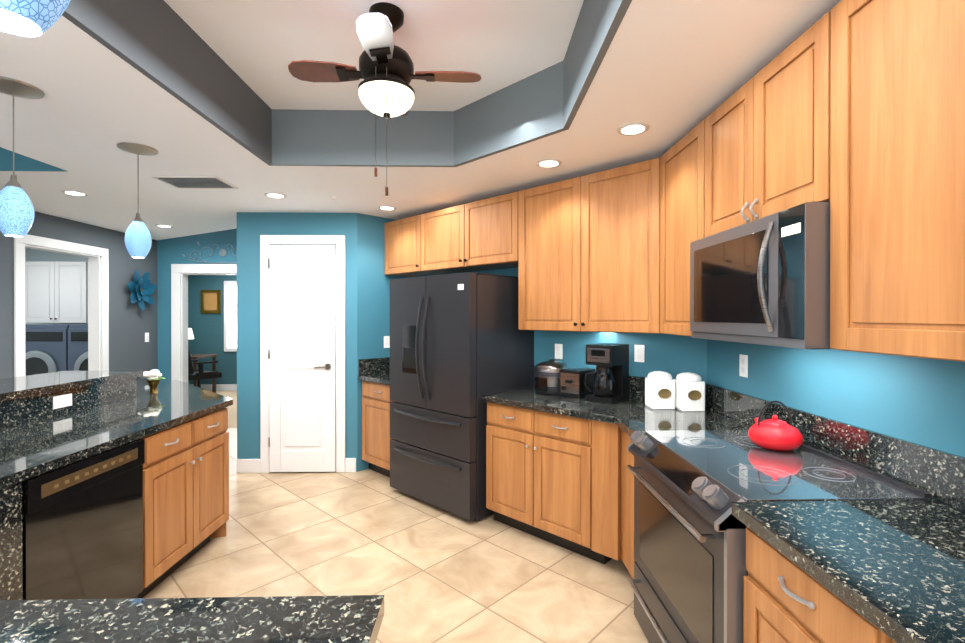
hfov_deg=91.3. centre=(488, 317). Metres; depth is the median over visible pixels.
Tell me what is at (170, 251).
wall
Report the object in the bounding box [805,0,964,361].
upper cabinet
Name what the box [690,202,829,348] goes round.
microwave
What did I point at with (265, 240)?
door frame
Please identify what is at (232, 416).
floor
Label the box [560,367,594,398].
toaster
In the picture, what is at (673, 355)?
wall
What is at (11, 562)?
base cabinet
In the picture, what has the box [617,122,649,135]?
recessed light
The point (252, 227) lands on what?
wall
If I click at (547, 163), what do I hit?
recessed light
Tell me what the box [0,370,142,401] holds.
countertop
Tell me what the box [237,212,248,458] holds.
wall
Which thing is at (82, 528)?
dishwasher
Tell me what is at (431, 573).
floor
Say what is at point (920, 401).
wall
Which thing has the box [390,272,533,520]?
fridge
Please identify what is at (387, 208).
recessed light
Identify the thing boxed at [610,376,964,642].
base cabinet
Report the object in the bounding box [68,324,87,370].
dryer
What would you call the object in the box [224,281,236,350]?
window
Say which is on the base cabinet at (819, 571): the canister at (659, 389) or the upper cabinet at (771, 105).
the canister at (659, 389)
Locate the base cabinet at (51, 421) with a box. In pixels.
[0,402,231,593]
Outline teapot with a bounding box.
[748,401,802,450]
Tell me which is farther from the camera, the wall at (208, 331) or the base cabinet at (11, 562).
the wall at (208, 331)
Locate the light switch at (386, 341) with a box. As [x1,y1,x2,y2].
[384,336,389,347]
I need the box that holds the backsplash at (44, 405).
[0,378,135,429]
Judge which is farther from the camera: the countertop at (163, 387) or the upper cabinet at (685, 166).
the countertop at (163, 387)
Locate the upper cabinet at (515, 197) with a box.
[509,191,520,329]
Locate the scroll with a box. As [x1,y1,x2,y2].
[182,241,236,263]
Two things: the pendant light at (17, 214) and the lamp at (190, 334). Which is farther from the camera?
the lamp at (190, 334)
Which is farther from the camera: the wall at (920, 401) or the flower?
the flower
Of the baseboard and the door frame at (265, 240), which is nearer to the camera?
the door frame at (265, 240)
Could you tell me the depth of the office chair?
7.64 m
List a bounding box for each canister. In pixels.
[645,371,674,408]
[673,372,704,410]
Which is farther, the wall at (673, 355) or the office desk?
the office desk
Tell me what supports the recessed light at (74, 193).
in the ceiling
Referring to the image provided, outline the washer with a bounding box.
[25,324,68,375]
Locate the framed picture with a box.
[201,290,220,312]
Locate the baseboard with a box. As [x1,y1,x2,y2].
[191,384,236,390]
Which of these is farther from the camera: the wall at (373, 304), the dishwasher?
the wall at (373, 304)
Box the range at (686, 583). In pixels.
[627,430,931,642]
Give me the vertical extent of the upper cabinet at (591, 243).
1.030 m
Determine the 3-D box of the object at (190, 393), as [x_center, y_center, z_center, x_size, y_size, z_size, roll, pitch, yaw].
[-2.233,1.023,3.597,0.981,0.874,1.039,0,0,-1]
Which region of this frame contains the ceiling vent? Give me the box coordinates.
[150,176,238,188]
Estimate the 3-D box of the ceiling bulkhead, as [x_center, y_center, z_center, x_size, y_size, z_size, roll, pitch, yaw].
[-3.517,-1.381,1.202,1.458,0.802,3.920,0,0,-1]
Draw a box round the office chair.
[188,343,221,387]
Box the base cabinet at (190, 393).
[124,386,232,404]
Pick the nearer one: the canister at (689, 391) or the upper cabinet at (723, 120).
the upper cabinet at (723, 120)
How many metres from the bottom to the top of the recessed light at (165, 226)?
0.006 m
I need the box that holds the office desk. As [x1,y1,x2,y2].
[191,354,217,392]
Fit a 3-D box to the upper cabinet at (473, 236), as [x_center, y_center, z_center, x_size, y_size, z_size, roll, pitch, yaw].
[-0.286,-0.683,4.203,1.461,0.520,1.462,0,0,-1]
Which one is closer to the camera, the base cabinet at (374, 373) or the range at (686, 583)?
the range at (686, 583)
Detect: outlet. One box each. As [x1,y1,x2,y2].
[555,344,562,358]
[634,345,643,361]
[739,354,747,377]
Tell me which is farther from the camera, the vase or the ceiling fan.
the vase
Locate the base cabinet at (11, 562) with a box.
[0,474,31,597]
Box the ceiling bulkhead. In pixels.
[0,147,67,171]
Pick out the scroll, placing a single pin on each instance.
(222, 252)
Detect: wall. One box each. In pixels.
[0,211,157,387]
[25,248,87,323]
[157,229,236,382]
[188,275,236,383]
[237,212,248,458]
[249,212,356,471]
[357,213,410,471]
[420,267,706,406]
[707,339,964,499]
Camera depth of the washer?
5.85 m
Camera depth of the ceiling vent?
3.41 m
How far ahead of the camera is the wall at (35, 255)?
6.57 m
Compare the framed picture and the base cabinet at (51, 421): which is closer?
the base cabinet at (51, 421)
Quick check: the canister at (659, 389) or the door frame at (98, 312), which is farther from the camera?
the door frame at (98, 312)
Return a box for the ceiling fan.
[288,2,480,195]
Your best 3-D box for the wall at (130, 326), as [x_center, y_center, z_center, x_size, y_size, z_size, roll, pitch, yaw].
[-4.243,0.238,2.715,0.120,2.450,6.970,0,0,-1]
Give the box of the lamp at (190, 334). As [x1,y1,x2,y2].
[188,328,193,338]
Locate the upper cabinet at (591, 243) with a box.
[521,157,660,333]
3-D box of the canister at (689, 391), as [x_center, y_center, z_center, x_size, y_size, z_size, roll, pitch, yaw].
[1.201,0.436,2.821,0.144,0.222,0.151,0,0,-1]
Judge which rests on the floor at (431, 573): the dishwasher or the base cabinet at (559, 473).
the base cabinet at (559, 473)
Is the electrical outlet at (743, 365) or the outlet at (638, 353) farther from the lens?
the outlet at (638, 353)
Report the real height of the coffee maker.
0.370 m
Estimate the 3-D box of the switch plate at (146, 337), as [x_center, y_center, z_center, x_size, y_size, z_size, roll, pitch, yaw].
[-4.256,0.242,5.880,0.008,0.116,0.070,0,0,-1]
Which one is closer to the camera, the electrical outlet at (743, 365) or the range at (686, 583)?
the range at (686, 583)
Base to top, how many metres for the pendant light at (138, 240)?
0.635 m
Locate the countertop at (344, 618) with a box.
[0,594,383,642]
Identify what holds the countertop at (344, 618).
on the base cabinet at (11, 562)
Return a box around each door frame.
[14,234,108,376]
[171,264,236,382]
[260,235,345,472]
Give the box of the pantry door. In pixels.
[268,245,335,471]
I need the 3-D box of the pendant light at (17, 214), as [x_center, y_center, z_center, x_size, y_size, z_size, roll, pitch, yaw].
[-2.025,-0.667,2.011,0.196,0.635,0.196,0,0,-1]
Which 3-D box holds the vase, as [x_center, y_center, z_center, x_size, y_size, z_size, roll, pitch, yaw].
[-2.448,0.461,3.424,0.162,0.168,0.152,0,0,-1]
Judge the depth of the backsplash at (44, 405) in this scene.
2.71 m
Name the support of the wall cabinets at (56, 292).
attached to the wall at (35, 255)
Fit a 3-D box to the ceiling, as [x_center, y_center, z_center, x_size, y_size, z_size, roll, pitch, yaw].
[-2.540,-1.419,5.067,9.400,0.852,11.600,0,0,-1]
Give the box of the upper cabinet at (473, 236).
[385,194,508,276]
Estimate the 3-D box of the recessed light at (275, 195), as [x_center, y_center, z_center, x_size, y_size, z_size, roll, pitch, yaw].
[-1.719,-0.987,3.808,0.166,0.006,0.166,0,0,-1]
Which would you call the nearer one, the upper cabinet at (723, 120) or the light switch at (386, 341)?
the upper cabinet at (723, 120)
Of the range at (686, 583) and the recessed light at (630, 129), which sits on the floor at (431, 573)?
the range at (686, 583)
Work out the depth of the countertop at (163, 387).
3.64 m
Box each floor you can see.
[143,428,648,642]
[211,391,236,427]
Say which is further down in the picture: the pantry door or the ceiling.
the pantry door
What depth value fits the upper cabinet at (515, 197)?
3.49 m
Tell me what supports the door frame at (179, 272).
attached to the wall at (170, 251)
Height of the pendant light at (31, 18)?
0.630 m
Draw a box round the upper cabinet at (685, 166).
[661,115,708,335]
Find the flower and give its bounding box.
[128,270,156,310]
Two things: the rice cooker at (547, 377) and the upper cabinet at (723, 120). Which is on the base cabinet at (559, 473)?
the rice cooker at (547, 377)
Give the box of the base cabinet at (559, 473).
[482,387,609,563]
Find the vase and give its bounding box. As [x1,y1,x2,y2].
[138,369,165,392]
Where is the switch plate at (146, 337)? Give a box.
[145,333,148,341]
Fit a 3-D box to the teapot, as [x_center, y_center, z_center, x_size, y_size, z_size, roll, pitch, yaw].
[1.206,0.446,2.004,0.200,0.196,0.239,0,0,-1]
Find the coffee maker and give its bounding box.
[584,343,628,403]
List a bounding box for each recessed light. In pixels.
[61,190,88,195]
[155,224,172,227]
[264,193,286,197]
[378,206,396,209]
[536,159,561,167]
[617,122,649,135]
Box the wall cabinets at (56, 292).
[25,261,87,322]
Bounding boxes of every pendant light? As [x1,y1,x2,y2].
[0,0,70,36]
[0,76,44,236]
[117,142,157,257]
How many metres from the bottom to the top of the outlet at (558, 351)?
0.116 m
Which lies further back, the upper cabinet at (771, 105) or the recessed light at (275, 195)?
the recessed light at (275, 195)
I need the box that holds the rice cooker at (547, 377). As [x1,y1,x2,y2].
[534,359,568,394]
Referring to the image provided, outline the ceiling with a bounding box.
[0,0,840,239]
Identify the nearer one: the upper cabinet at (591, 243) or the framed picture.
the upper cabinet at (591, 243)
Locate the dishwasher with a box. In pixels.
[21,438,144,599]

